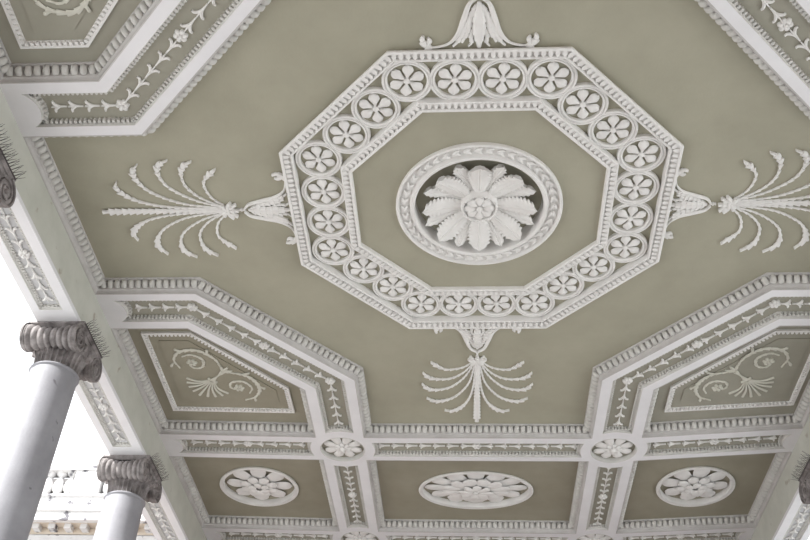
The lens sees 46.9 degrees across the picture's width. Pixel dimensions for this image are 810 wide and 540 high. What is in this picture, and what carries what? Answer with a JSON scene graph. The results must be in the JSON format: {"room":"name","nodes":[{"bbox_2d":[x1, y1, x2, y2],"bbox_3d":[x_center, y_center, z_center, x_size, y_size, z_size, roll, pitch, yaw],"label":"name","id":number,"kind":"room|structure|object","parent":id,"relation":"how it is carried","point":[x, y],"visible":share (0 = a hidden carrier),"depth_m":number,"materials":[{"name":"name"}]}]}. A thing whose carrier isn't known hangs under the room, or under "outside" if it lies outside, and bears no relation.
{"room":"columned portico","nodes":[
{"label":"columned portico","id":0,"kind":"room"},
{"bbox_2d":[0,188,187,539],"bbox_3d":[-3.880,-0.133,9.571,0.470,0.050,15.800,0,-42,4],"label":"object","id":1,"kind":"structure","parent":0,"point":[68,312],"depth_m":10.24,"materials":[{"name":"white paint"}]},
{"bbox_2d":[0,208,57,303],"bbox_3d":[-3.891,-0.182,9.569,0.320,0.021,1.770,0,-42,4],"label":"ceiling","id":2,"kind":"structure","parent":1,"relation":"attached to","point":[12,221],"depth_m":9.62,"materials":[{"name":"grey paint"}]},
{"bbox_2d":[0,208,53,302],"bbox_3d":[-3.892,-0.154,9.544,0.135,0.054,1.503,0,-42,4],"label":"garland","id":3,"kind":"object","parent":2,"relation":"attached to","point":[24,253],"visible":0.98,"depth_m":9.53,"materials":[{"name":"white paint"}]},
{"bbox_2d":[0,207,61,309],"bbox_3d":[-3.892,-0.158,9.547,0.260,0.051,1.710,0,-42,4],"label":"trim","id":4,"kind":"structure","parent":1,"relation":"attached to","point":[3,235],"depth_m":9.72,"materials":[{"name":"paint"}]},
{"bbox_2d":[79,380,131,446],"bbox_3d":[-3.743,1.707,11.597,0.260,0.051,1.760,0,-42,4],"label":"trim","id":5,"kind":"structure","parent":1,"relation":"attached to","point":[83,386],"depth_m":11.73,"materials":[{"name":"paint"}]},
{"bbox_2d":[84,382,126,441],"bbox_3d":[-3.742,1.683,11.619,0.320,0.021,1.820,0,-42,4],"label":"ceiling","id":6,"kind":"structure","parent":1,"relation":"attached to","point":[100,394],"depth_m":11.72,"materials":[{"name":"grey paint"}]},
{"bbox_2d":[84,381,124,440],"bbox_3d":[-3.743,1.710,11.594,0.135,0.054,1.541,0,-42,4],"label":"garland","id":7,"kind":"object","parent":6,"relation":"attached to","point":[102,406],"visible":0.8,"depth_m":11.60,"materials":[{"name":"white paint"}]},
{"bbox_2d":[145,501,178,539],"bbox_3d":[-3.594,3.579,13.654,0.260,0.051,1.730,0,-42,4],"label":"trim","id":8,"kind":"structure","parent":1,"relation":"attached to","point":[149,510],"depth_m":13.81,"materials":[{"name":"paint"}]},
{"bbox_2d":[0,87,206,539],"bbox_3d":[-3.861,-0.503,9.907,0.471,0.950,15.800,0,-42,4],"label":"beam","id":9,"kind":"structure","parent":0,"point":[33,192],"depth_m":10.45,"materials":[{"name":"white paint"}]},
{"bbox_2d":[21,0,243,126],"bbox_3d":[-2.121,-2.226,7.957,1.100,0.074,3.798,29,-48,-26],"label":"trim","id":10,"kind":"structure","parent":9,"relation":"attached to","point":[125,121],"depth_m":8.59,"materials":[{"name":"paint"}]},
{"bbox_2d":[114,300,352,432],"bbox_3d":[-1.852,1.140,11.657,1.099,0.074,3.798,-33,-53,33],"label":"trim","id":11,"kind":"structure","parent":9,"relation":"attached to","point":[157,318],"depth_m":11.47,"materials":[{"name":"paint"}]},
{"bbox_2d":[173,439,313,455],"bbox_3d":[-2.256,2.459,13.136,1.960,0.074,0.417,1,-42,3],"label":"trim","id":12,"kind":"structure","parent":9,"relation":"attached to","point":[183,442],"depth_m":13.25,"materials":[{"name":"paint"}]},
{"bbox_2d":[216,532,332,539],"bbox_3d":[-2.108,4.317,15.178,1.960,0.074,0.417,1,-42,3],"label":"trim","id":13,"kind":"structure","parent":9,"relation":"attached to","point":[223,534],"depth_m":15.30,"materials":[{"name":"paint"}]},
{"bbox_2d":[40,0,233,119],"bbox_3d":[-2.125,-2.286,8.001,1.183,0.077,3.902,29,-48,-26],"label":"ceiling","id":14,"kind":"structure","parent":0,"point":[211,13],"depth_m":8.49,"materials":[{"name":"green paint"}]},
{"bbox_2d":[51,0,215,112],"bbox_3d":[-2.056,-2.225,7.966,0.758,0.054,3.355,28,-48,-25],"label":"garland","id":15,"kind":"object","parent":14,"relation":"attached to","point":[180,35],"visible":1,"depth_m":8.49,"materials":[{"name":"white paint"}]},
{"bbox_2d":[184,457,331,517],"bbox_3d":[-2.195,3.195,14.328,2.280,0.250,2.330,0,-42,4],"label":"ceiling","id":16,"kind":"structure","parent":0,"point":[311,501],"depth_m":14.28,"materials":[{"name":"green paint"}]},
{"bbox_2d":[169,456,339,530],"bbox_3d":[-2.203,3.350,14.188,2.373,0.173,2.268,0,-42,4],"label":"ceiling molding","id":17,"kind":"structure","parent":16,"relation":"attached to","point":[205,520],"depth_m":14.92,"materials":[{"name":"paint"}]},
{"bbox_2d":[225,470,293,498],"bbox_3d":[-2.214,3.184,14.354,1.140,0.180,1.110,0,-42,4],"label":"ceiling","id":18,"kind":"structure","parent":16,"relation":"attached to","point":[287,491],"depth_m":14.39,"materials":[{"name":"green paint"}]},
{"bbox_2d":[227,470,291,499],"bbox_3d":[-2.220,3.302,14.246,0.924,0.131,0.924,-12,-44,16],"label":"rosette","id":19,"kind":"object","parent":18,"relation":"attached to","point":[249,484],"visible":0.98,"depth_m":14.18,"materials":[{"name":"white paint"}]},
{"bbox_2d":[220,467,298,506],"bbox_3d":[-2.219,3.282,14.264,1.236,0.106,1.207,0,-42,4],"label":"frame","id":20,"kind":"object","parent":16,"relation":"attached to","point":[230,493],"visible":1,"depth_m":14.45,"materials":[{"name":"white paint"}]},
{"bbox_2d":[225,532,329,538],"bbox_3d":[-2.110,4.273,15.239,2.062,0.077,0.420,1,-42,3],"label":"ceiling","id":21,"kind":"structure","parent":0,"point":[227,533],"depth_m":15.27,"materials":[{"name":"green paint"}]},
{"bbox_2d":[0,0,809,520],"bbox_3d":[0.081,-0.252,10.396,12.324,0.250,10.169,34,-51,-30],"label":"ceiling","id":22,"kind":"structure","parent":0,"point":[671,58],"depth_m":9.68,"materials":[{"name":"green paint"}]},
{"bbox_2d":[21,0,91,30],"bbox_3d":[-2.687,-2.598,7.774,1.305,0.022,1.360,0,-42,4],"label":"ceiling panel","id":23,"kind":"object","parent":22,"relation":"attached to","point":[39,22],"visible":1,"depth_m":8.20,"materials":[{"name":"green paint"}]},
{"bbox_2d":[34,0,90,16],"bbox_3d":[-2.743,-2.604,7.728,1.161,0.037,1.164,0,-42,4],"label":"scroll ornament","id":24,"kind":"object","parent":23,"relation":"attached to","point":[84,4],"visible":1,"depth_m":8.11,"materials":[{"name":"paint"}]},
{"bbox_2d":[0,0,117,48],"bbox_3d":[-2.689,-2.606,7.744,1.665,0.034,1.765,0,-42,4],"label":"panel frame","id":25,"kind":"object","parent":22,"relation":"attached to","point":[23,44],"visible":1,"depth_m":8.32,"materials":[{"name":"white paint"}]},
{"bbox_2d":[0,0,161,83],"bbox_3d":[-2.694,-2.590,7.659,2.185,0.173,2.420,0,-42,4],"label":"ceiling molding","id":26,"kind":"structure","parent":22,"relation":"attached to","point":[93,71],"depth_m":8.52,"materials":[{"name":"paint"}]},
{"bbox_2d":[102,159,238,257],"bbox_3d":[-2.482,-0.598,9.934,1.459,0.050,1.434,-7,-43,11],"label":"ornament","id":27,"kind":"object","parent":22,"relation":"attached to","point":[229,209],"visible":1,"depth_m":9.89,"materials":[{"name":"white paint"}]},
{"bbox_2d":[111,328,315,437],"bbox_3d":[-2.373,1.440,12.088,2.185,0.173,2.413,0,-42,4],"label":"ceiling molding","id":28,"kind":"structure","parent":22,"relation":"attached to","point":[122,336],"depth_m":12.87,"materials":[{"name":"paint"}]},
{"bbox_2d":[141,331,294,412],"bbox_3d":[-2.373,1.351,12.093,1.665,0.034,1.751,0,-42,4],"label":"panel frame","id":29,"kind":"object","parent":22,"relation":"attached to","point":[144,335],"visible":1,"depth_m":12.14,"materials":[{"name":"white paint"}]},
{"bbox_2d":[159,340,278,401],"bbox_3d":[-2.374,1.321,12.082,1.305,0.022,1.343,0,-42,4],"label":"ceiling panel","id":30,"kind":"object","parent":22,"relation":"attached to","point":[211,369],"visible":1,"depth_m":12.16,"materials":[{"name":"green paint"}]},
{"bbox_2d":[170,348,265,401],"bbox_3d":[-2.426,1.376,12.103,1.161,0.037,1.164,0,-42,4],"label":"scroll ornament","id":31,"kind":"object","parent":30,"relation":"attached to","point":[193,362],"visible":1,"depth_m":12.17,"materials":[{"name":"paint"}]},
{"bbox_2d":[238,172,296,244],"bbox_3d":[-1.475,-0.624,9.844,0.590,0.056,1.060,0,-42,4],"label":"ornament","id":32,"kind":"object","parent":22,"relation":"attached to","point":[273,213],"visible":1,"depth_m":9.82,"materials":[{"name":"white paint"}]},
{"bbox_2d":[23,0,809,438],"bbox_3d":[0.757,-0.601,9.661,8.269,0.173,8.013,34,-51,-30],"label":"molding","id":33,"kind":"structure","parent":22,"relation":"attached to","point":[37,146],"depth_m":10.75,"materials":[{"name":"paint"}]},
{"bbox_2d":[424,475,527,501],"bbox_3d":[1.072,3.197,14.184,1.660,0.180,1.050,0,-42,4],"label":"ceiling","id":34,"kind":"structure","parent":22,"relation":"attached to","point":[485,476],"depth_m":14.20,"materials":[{"name":"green paint"}]},
{"bbox_2d":[425,474,526,502],"bbox_3d":[1.066,3.316,14.077,1.548,0.131,0.954,0,-42,4],"label":"rosette","id":35,"kind":"object","parent":34,"relation":"attached to","point":[495,487],"visible":0.99,"depth_m":14.01,"materials":[{"name":"white paint"}]},
{"bbox_2d":[419,471,532,508],"bbox_3d":[1.067,3.295,14.095,1.743,0.106,1.146,0,-42,4],"label":"frame","id":36,"kind":"object","parent":22,"relation":"attached to","point":[526,495],"visible":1,"depth_m":14.28,"materials":[{"name":"white paint"}]},
{"bbox_2d":[366,460,588,533],"bbox_3d":[1.072,3.354,14.008,3.120,0.173,2.190,0,-42,4],"label":"ceiling molding","id":37,"kind":"structure","parent":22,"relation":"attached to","point":[383,525],"depth_m":14.72,"materials":[{"name":"paint"}]},
{"bbox_2d":[422,355,532,421],"bbox_3d":[0.905,1.559,12.125,1.434,0.050,1.459,6,-42,-3],"label":"ornament","id":38,"kind":"object","parent":22,"relation":"attached to","point":[476,363],"visible":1,"depth_m":12.02,"materials":[{"name":"white paint"}]},
{"bbox_2d":[434,329,520,354],"bbox_3d":[0.879,0.862,11.352,1.060,0.056,0.590,0,-42,4],"label":"ornament","id":39,"kind":"object","parent":22,"relation":"attached to","point":[476,339],"visible":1,"depth_m":11.28,"materials":[{"name":"white paint"}]},
{"bbox_2d":[416,160,541,240],"bbox_3d":[0.767,-0.800,9.842,1.440,0.110,1.440,0,-42,4],"label":"ceiling","id":40,"kind":"structure","parent":22,"relation":"attached to","point":[422,199],"depth_m":9.63,"materials":[{"name":"green paint"}]},
{"bbox_2d":[422,164,537,251],"bbox_3d":[0.775,-0.688,9.739,1.185,0.253,1.185,3,-42,0],"label":"rosette","id":41,"kind":"object","parent":40,"relation":"attached to","point":[479,204],"visible":1,"depth_m":9.69,"materials":[{"name":"white paint"}]},
{"bbox_2d":[396,142,562,264],"bbox_3d":[0.770,-0.709,9.758,1.724,0.218,1.724,0,-42,4],"label":"frame","id":42,"kind":"object","parent":22,"relation":"attached to","point":[547,218],"visible":1,"depth_m":9.70,"materials":[{"name":"white paint"}]},
{"bbox_2d":[419,0,539,49],"bbox_3d":[0.639,-2.147,8.045,1.060,0.056,0.590,0,-42,4],"label":"ornament","id":43,"kind":"object","parent":22,"relation":"attached to","point":[479,14],"visible":1,"depth_m":8.12,"materials":[{"name":"white paint"}]},
{"bbox_2d":[294,59,666,315],"bbox_3d":[0.765,-0.768,9.812,3.860,0.198,3.860,0,-42,4],"label":"frieze","id":44,"kind":"structure","parent":22,"relation":"attached to","point":[658,171],"depth_m":9.21,"materials":[{"name":"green paint"}]},
{"bbox_2d":[295,140,342,177],"bbox_3d":[-0.862,-1.104,9.344,0.472,0.058,0.472,-4,-43,8],"label":"roundel","id":45,"kind":"object","parent":44,"relation":"attached to","point":[315,149],"visible":0.99,"depth_m":9.33,"materials":[{"name":"white paint"}]},
{"bbox_2d":[301,175,344,208],"bbox_3d":[-0.839,-0.809,9.669,0.472,0.058,0.472,-3,-42,6],"label":"roundel","id":46,"kind":"object","parent":44,"relation":"attached to","point":[321,182],"visible":0.98,"depth_m":9.66,"materials":[{"name":"white paint"}]},
{"bbox_2d":[307,206,348,237],"bbox_3d":[-0.815,-0.514,9.993,0.472,0.058,0.472,0,-42,3],"label":"roundel","id":47,"kind":"object","parent":44,"relation":"attached to","point":[327,213],"visible":1,"depth_m":9.99,"materials":[{"name":"white paint"}]},
{"bbox_2d":[312,236,354,264],"bbox_3d":[-0.792,-0.219,10.318,0.472,0.058,0.472,-3,-43,7],"label":"roundel","id":48,"kind":"object","parent":44,"relation":"attached to","point":[331,242],"visible":0.99,"depth_m":10.31,"materials":[{"name":"white paint"}]},
{"bbox_2d":[322,114,370,153],"bbox_3d":[-0.569,-1.316,9.095,0.472,0.058,0.472,-5,-43,8],"label":"roundel","id":49,"kind":"object","parent":44,"relation":"attached to","point":[343,124],"visible":0.98,"depth_m":9.08,"materials":[{"name":"white paint"}]},
{"bbox_2d":[343,253,384,282],"bbox_3d":[-0.465,-0.013,10.527,0.472,0.058,0.472,2,-42,1],"label":"roundel","id":50,"kind":"object","parent":44,"relation":"attached to","point":[363,261],"visible":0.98,"depth_m":10.54,"materials":[{"name":"white paint"}]},
{"bbox_2d":[351,87,400,128],"bbox_3d":[-0.276,-1.527,8.845,0.472,0.058,0.472,-4,-43,7],"label":"roundel","id":51,"kind":"object","parent":44,"relation":"attached to","point":[373,97],"visible":0.99,"depth_m":8.83,"materials":[{"name":"white paint"}]},
{"bbox_2d":[372,272,412,300],"bbox_3d":[-0.138,0.194,10.736,0.472,0.058,0.472,3,-42,0],"label":"roundel","id":52,"kind":"object","parent":44,"relation":"attached to","point":[399,286],"visible":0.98,"depth_m":10.74,"materials":[{"name":"white paint"}]},
{"bbox_2d":[381,62,432,101],"bbox_3d":[0.018,-1.738,8.595,0.472,0.058,0.472,4,-42,-1],"label":"roundel","id":53,"kind":"object","parent":44,"relation":"attached to","point":[407,69],"visible":0.98,"depth_m":8.59,"materials":[{"name":"white paint"}]},
{"bbox_2d":[401,289,440,317],"bbox_3d":[0.188,0.400,10.945,0.472,0.058,0.472,4,-42,-1],"label":"roundel","id":54,"kind":"object","parent":44,"relation":"attached to","point":[420,313],"visible":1,"depth_m":10.95,"materials":[{"name":"white paint"}]},
{"bbox_2d":[429,61,480,99],"bbox_3d":[0.456,-1.742,8.567,0.472,0.058,0.472,3,-42,0],"label":"roundel","id":55,"kind":"object","parent":44,"relation":"attached to","point":[455,68],"visible":1,"depth_m":8.56,"materials":[{"name":"white paint"}]},
{"bbox_2d":[438,296,478,316],"bbox_3d":[0.627,0.396,10.917,0.472,0.058,0.472,-2,-42,5],"label":"roundel","id":56,"kind":"object","parent":44,"relation":"attached to","point":[453,303],"visible":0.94,"depth_m":10.93,"materials":[{"name":"white paint"}]},
{"bbox_2d":[476,295,516,316],"bbox_3d":[1.065,0.393,10.889,0.472,0.058,0.472,-5,-43,9],"label":"roundel","id":57,"kind":"object","parent":44,"relation":"attached to","point":[498,312],"visible":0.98,"depth_m":10.90,"materials":[{"name":"white paint"}]},
{"bbox_2d":[477,60,528,98],"bbox_3d":[0.894,-1.745,8.538,0.472,0.058,0.472,3,-42,0],"label":"roundel","id":58,"kind":"object","parent":44,"relation":"attached to","point":[504,67],"visible":1,"depth_m":8.53,"materials":[{"name":"white paint"}]},
{"bbox_2d":[514,289,554,316],"bbox_3d":[1.503,0.389,10.860,0.472,0.058,0.472,-4,-43,8],"label":"roundel","id":59,"kind":"object","parent":44,"relation":"attached to","point":[535,312],"visible":0.99,"depth_m":10.86,"materials":[{"name":"white paint"}]},
{"bbox_2d":[525,59,577,98],"bbox_3d":[1.333,-1.749,8.510,0.472,0.058,0.472,3,-42,0],"label":"roundel","id":60,"kind":"object","parent":44,"relation":"attached to","point":[553,66],"visible":1,"depth_m":8.51,"materials":[{"name":"white paint"}]},
{"bbox_2d":[542,270,583,299],"bbox_3d":[1.797,0.178,10.610,0.472,0.058,0.472,-2,-42,5],"label":"roundel","id":61,"kind":"object","parent":44,"relation":"attached to","point":[563,278],"visible":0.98,"depth_m":10.62,"materials":[{"name":"white paint"}]},
{"bbox_2d":[557,82,608,124],"bbox_3d":[1.659,-1.543,8.719,0.472,0.058,0.472,-4,-43,7],"label":"roundel","id":62,"kind":"object","parent":44,"relation":"attached to","point":[582,93],"visible":1,"depth_m":8.71,"materials":[{"name":"white paint"}]},
{"bbox_2d":[572,251,614,281],"bbox_3d":[2.090,-0.034,10.361,0.472,0.058,0.472,-5,-43,8],"label":"roundel","id":63,"kind":"object","parent":44,"relation":"attached to","point":[593,259],"visible":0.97,"depth_m":10.37,"materials":[{"name":"white paint"}]},
{"bbox_2d":[588,109,637,149],"bbox_3d":[1.986,-1.337,8.928,0.472,0.058,0.472,-3,-42,6],"label":"roundel","id":64,"kind":"object","parent":44,"relation":"attached to","point":[613,119],"visible":1,"depth_m":8.91,"materials":[{"name":"white paint"}]},
{"bbox_2d":[603,233,647,262],"bbox_3d":[2.383,-0.245,10.111,0.472,0.058,0.472,-3,-43,7],"label":"roundel","id":65,"kind":"object","parent":44,"relation":"attached to","point":[625,239],"visible":1,"depth_m":10.11,"materials":[{"name":"white paint"}]},
{"bbox_2d":[610,203,652,234],"bbox_3d":[2.360,-0.540,9.787,0.472,0.058,0.472,3,-42,0],"label":"roundel","id":66,"kind":"object","parent":44,"relation":"attached to","point":[632,209],"visible":1,"depth_m":9.78,"materials":[{"name":"white paint"}]},
{"bbox_2d":[614,170,659,204],"bbox_3d":[2.336,-0.835,9.462,0.472,0.058,0.472,2,-42,1],"label":"roundel","id":67,"kind":"object","parent":44,"relation":"attached to","point":[638,177],"visible":0.99,"depth_m":9.45,"materials":[{"name":"white paint"}]},
{"bbox_2d":[617,134,665,172],"bbox_3d":[2.313,-1.131,9.138,0.472,0.058,0.472,1,-42,2],"label":"roundel","id":68,"kind":"object","parent":44,"relation":"attached to","point":[643,144],"visible":1,"depth_m":9.12,"materials":[{"name":"white paint"}]},
{"bbox_2d":[279,46,683,328],"bbox_3d":[0.760,-0.655,9.710,3.924,0.113,3.924,0,-42,4],"label":"frame","id":69,"kind":"object","parent":22,"relation":"attached to","point":[675,148],"visible":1,"depth_m":9.44,"materials":[{"name":"white paint"}]},
{"bbox_2d":[664,168,715,238],"bbox_3d":[2.942,-0.661,9.557,0.484,0.056,1.007,0,-42,4],"label":"ornament","id":70,"kind":"object","parent":22,"relation":"attached to","point":[685,208],"visible":1,"depth_m":9.54,"materials":[{"name":"white paint"}]},
{"bbox_2d":[642,325,809,437],"bbox_3d":[4.143,1.381,11.658,2.055,0.173,2.396,0,-42,4],"label":"frame","id":71,"kind":"object","parent":22,"relation":"attached to","point":[798,419],"visible":0.64,"depth_m":12.36,"materials":[{"name":"paint"}]},
{"bbox_2d":[664,329,809,411],"bbox_3d":[4.185,1.285,11.655,1.622,0.034,1.718,0,-42,4],"label":"panel frame","id":72,"kind":"object","parent":22,"relation":"attached to","point":[806,368],"visible":1,"depth_m":11.84,"materials":[{"name":"white paint"}]},
{"bbox_2d":[681,338,809,400],"bbox_3d":[4.205,1.254,11.640,1.305,0.022,1.306,0,-42,4],"label":"ceiling panel","id":73,"kind":"object","parent":22,"relation":"attached to","point":[784,376],"visible":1,"depth_m":11.68,"materials":[{"name":"green paint"}]},
{"bbox_2d":[689,347,791,401],"bbox_3d":[4.191,1.322,11.672,1.161,0.037,1.164,0,-42,4],"label":"scroll ornament","id":74,"kind":"object","parent":73,"relation":"attached to","point":[745,382],"visible":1,"depth_m":11.74,"materials":[{"name":"paint"}]},
{"bbox_2d":[718,149,809,252],"bbox_3d":[3.929,-0.651,9.517,1.459,0.050,1.434,6,-42,-3],"label":"ornament","id":75,"kind":"object","parent":22,"relation":"attached to","point":[728,203],"visible":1,"depth_m":9.50,"materials":[{"name":"white paint"}]},
{"bbox_2d":[726,0,809,88],"bbox_3d":[3.307,-2.265,7.611,1.137,0.074,3.748,-32,-52,32],"label":"trim","id":76,"kind":"structure","parent":22,"relation":"attached to","point":[735,4],"depth_m":7.92,"materials":[{"name":"paint"}]},
{"bbox_2d":[127,297,809,524],"bbox_3d":[0.985,1.426,11.918,8.662,0.085,8.446,-33,-53,33],"label":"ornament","id":77,"kind":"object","parent":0,"point":[324,386],"depth_m":12.09,"materials":[{"name":"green paint"}]},
{"bbox_2d":[135,303,342,424],"bbox_3d":[-1.789,1.126,11.651,0.758,0.054,3.355,-31,-52,32],"label":"garland","id":78,"kind":"object","parent":77,"relation":"attached to","point":[192,307],"visible":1,"depth_m":11.40,"materials":[{"name":"white paint"}]},
{"bbox_2d":[191,440,304,447],"bbox_3d":[-2.209,2.450,13.135,1.620,0.054,0.130,1,-42,2],"label":"garland","id":79,"kind":"object","parent":77,"relation":"attached to","point":[246,443],"visible":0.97,"depth_m":13.13,"materials":[{"name":"white paint"}]},
{"bbox_2d":[320,438,364,461],"bbox_3d":[-0.870,2.499,13.072,0.632,0.095,0.632,0,-42,4],"label":"medallion","id":80,"kind":"object","parent":77,"relation":"attached to","point":[344,446],"visible":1,"depth_m":13.10,"materials":[{"name":"white paint"}]},
{"bbox_2d":[343,466,361,522],"bbox_3d":[-0.794,3.408,14.114,0.135,0.054,1.772,0,-42,4],"label":"garland","id":81,"kind":"object","parent":77,"relation":"attached to","point":[351,494],"visible":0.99,"depth_m":14.11,"materials":[{"name":"white paint"}]},
{"bbox_2d":[378,443,576,448],"bbox_3d":[0.997,2.452,12.958,2.762,0.054,0.130,0,-42,4],"label":"garland","id":82,"kind":"object","parent":77,"relation":"attached to","point":[475,445],"visible":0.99,"depth_m":12.95,"materials":[{"name":"white paint"}]},
{"bbox_2d":[593,468,611,524],"bbox_3d":[2.938,3.378,13.871,0.135,0.054,1.772,0,-42,4],"label":"garland","id":83,"kind":"object","parent":77,"relation":"attached to","point":[603,496],"visible":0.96,"depth_m":13.86,"materials":[{"name":"white paint"}]},
{"bbox_2d":[590,439,636,462],"bbox_3d":[2.862,2.468,12.829,0.632,0.095,0.632,0,-42,4],"label":"medallion","id":84,"kind":"object","parent":77,"relation":"attached to","point":[610,448],"visible":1,"depth_m":12.86,"materials":[{"name":"white paint"}]},
{"bbox_2d":[613,299,809,425],"bbox_3d":[3.521,1.090,11.313,0.740,0.054,3.292,27,-48,-25],"label":"garland","id":85,"kind":"object","parent":77,"relation":"attached to","point":[774,303],"visible":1,"depth_m":11.09,"materials":[{"name":"white paint"}]},
{"bbox_2d":[653,435,776,447],"bbox_3d":[4.186,2.332,12.648,1.617,0.054,0.130,-5,-43,9],"label":"garland","id":86,"kind":"object","parent":77,"relation":"attached to","point":[712,441],"visible":1,"depth_m":12.63,"materials":[{"name":"white paint"}]},
{"bbox_2d":[391,536,562,539],"bbox_3d":[1.148,4.272,15.056,3.003,0.077,0.420,0,-42,4],"label":"ceiling","id":87,"kind":"structure","parent":0,"point":[401,538],"depth_m":15.08,"materials":[{"name":"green paint"}]},
{"bbox_2d":[391,536,562,539],"bbox_3d":[1.145,4.320,15.012,2.762,0.054,0.130,0,-42,4],"label":"garland","id":88,"kind":"object","parent":87,"relation":"attached to","point":[392,537],"visible":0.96,"depth_m":15.01,"materials":[{"name":"white paint"}]},
{"bbox_2d":[626,532,735,539],"bbox_3d":[4.362,4.148,14.739,2.046,0.077,0.418,-5,-43,9],"label":"ceiling","id":89,"kind":"structure","parent":0,"point":[708,536],"depth_m":14.76,"materials":[{"name":"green paint"}]},
{"bbox_2d":[624,453,775,519],"bbox_3d":[4.280,3.073,13.831,2.150,0.250,2.513,0,-42,4],"label":"ceiling","id":90,"kind":"structure","parent":0,"point":[749,472],"depth_m":13.77,"materials":[{"name":"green paint"}]},
{"bbox_2d":[660,470,729,498],"bbox_3d":[4.277,3.070,13.864,1.070,0.180,1.090,0,-42,4],"label":"ceiling","id":91,"kind":"structure","parent":90,"relation":"attached to","point":[663,488],"depth_m":13.90,"materials":[{"name":"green paint"}]},
{"bbox_2d":[662,470,727,499],"bbox_3d":[4.271,3.188,13.757,0.907,0.131,0.907,-12,-44,16],"label":"rosette","id":92,"kind":"object","parent":91,"relation":"attached to","point":[702,488],"visible":0.98,"depth_m":13.69,"materials":[{"name":"white paint"}]},
{"bbox_2d":[656,466,734,506],"bbox_3d":[4.272,3.168,13.775,1.166,0.106,1.185,0,-42,4],"label":"frame","id":93,"kind":"object","parent":90,"relation":"attached to","point":[728,490],"visible":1,"depth_m":13.93,"materials":[{"name":"white paint"}]},
{"bbox_2d":[616,452,791,533],"bbox_3d":[4.272,3.228,13.690,2.090,0.173,2.445,0,-42,4],"label":"frame","id":94,"kind":"object","parent":90,"relation":"attached to","point":[750,520],"visible":0.74,"depth_m":14.34,"materials":[{"name":"paint"}]},
{"bbox_2d":[737,0,809,78],"bbox_3d":[3.330,-2.323,7.655,1.225,0.077,3.871,-32,-53,32],"label":"ceiling","id":95,"kind":"structure","parent":0,"point":[765,17],"depth_m":7.89,"materials":[{"name":"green paint"}]},
{"bbox_2d":[760,0,809,60],"bbox_3d":[3.236,-2.265,7.627,0.784,0.054,3.284,-30,-52,31],"label":"garland","id":96,"kind":"object","parent":95,"relation":"attached to","point":[785,24],"visible":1,"depth_m":7.85,"materials":[{"name":"white paint"}]},
{"bbox_2d":[750,416,809,539],"bbox_3d":[5.239,-0.578,9.315,0.471,0.950,15.800,0,-42,4],"label":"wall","id":97,"kind":"structure","parent":0,"point":[785,489],"depth_m":12.98,"materials":[{"name":"white paint"}]},
{"bbox_2d":[0,0,809,539],"bbox_3d":[0.757,-0.604,9.664,9.200,0.180,15.240,0,-42,4],"label":"trim","id":98,"kind":"structure","parent":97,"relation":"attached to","point":[27,115],"depth_m":11.63,"materials":[{"name":"white paint"}]},
{"bbox_2d":[334,465,368,527],"bbox_3d":[-0.795,3.412,14.106,0.370,0.074,1.937,0,-42,4],"label":"trim","id":99,"kind":"structure","parent":98,"relation":"attached to","point":[349,524],"depth_m":14.20,"materials":[{"name":"paint"}]},
{"bbox_2d":[586,467,622,530],"bbox_3d":[2.938,3.380,13.862,0.372,0.074,1.941,0,-42,4],"label":"trim","id":100,"kind":"structure","parent":98,"relation":"attached to","point":[619,470],"depth_m":13.97,"materials":[{"name":"paint"}]},
{"bbox_2d":[372,443,583,457],"bbox_3d":[0.997,2.468,12.964,2.915,0.074,0.379,0,-42,4],"label":"trim","id":101,"kind":"structure","parent":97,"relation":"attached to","point":[568,454],"depth_m":13.07,"materials":[{"name":"paint"}]},
{"bbox_2d":[603,297,809,433],"bbox_3d":[3.594,1.099,11.308,1.084,0.074,3.748,29,-48,-26],"label":"trim","id":102,"kind":"structure","parent":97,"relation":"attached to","point":[760,324],"depth_m":11.28,"materials":[{"name":"paint"}]},
{"bbox_2d":[643,434,791,456],"bbox_3d":[4.200,2.341,12.644,1.926,0.074,0.406,-5,-43,8],"label":"trim","id":103,"kind":"structure","parent":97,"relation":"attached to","point":[765,446],"depth_m":12.74,"materials":[{"name":"paint"}]},
{"bbox_2d":[772,487,809,539],"bbox_3d":[5.220,-0.208,8.979,0.470,0.050,15.800,0,-42,4],"label":"wall","id":104,"kind":"structure","parent":0,"point":[796,502],"depth_m":13.03,"materials":[{"name":"white paint"}]},
{"bbox_3d":[0.413,5.627,3.580,10.600,0.300,16.550,0,-42,4],"label":"floor","id":105,"kind":"structure","parent":0,"visible":0},
{"bbox_2d":[0,150,16,207],"bbox_3d":[-4.111,1.882,5.846,0.880,7.949,0.896,0,-42,4],"label":"column","id":106,"kind":"structure","parent":105,"relation":"on","point":[7,181],"depth_m":8.57,"materials":[{"name":"grey stone"}]},
{"bbox_2d":[0,321,101,539],"bbox_3d":[-3.963,3.730,7.878,0.880,7.949,0.896,0,-42,4],"label":"column","id":107,"kind":"structure","parent":105,"relation":"on","point":[64,353],"depth_m":9.67,"materials":[{"name":"grey stone"}]},
{"bbox_2d":[93,455,161,539],"bbox_3d":[-3.813,5.612,9.946,0.880,7.949,0.896,0,-42,4],"label":"column","id":108,"kind":"structure","parent":105,"relation":"on","point":[132,480],"depth_m":12.14,"materials":[{"name":"grey stone"}]},
{"bbox_2d":[798,461,809,503],"bbox_3d":[5.281,5.463,9.273,0.880,7.949,0.896,0,-42,4],"label":"column","id":109,"kind":"structure","parent":105,"relation":"on","point":[804,482],"depth_m":11.99,"materials":[{"name":"grey stone"}]},
{"label":"outside","id":110,"kind":"structure","parent":0,"visible":0},
{"bbox_3d":[0.355,7.327,2.478,180.000,0.300,180.000,0,-42,4],"label":"ground","id":111,"kind":"structure","parent":110,"visible":0},
{"bbox_2d":[28,465,155,539],"bbox_3d":[-10.352,8.694,14.169,12.928,12.560,1.040,0,-42,4],"label":"stone building","id":112,"kind":"structure","parent":111,"relation":"on","point":[68,509],"depth_m":17.27,"materials":[{"name":"beige stone"}]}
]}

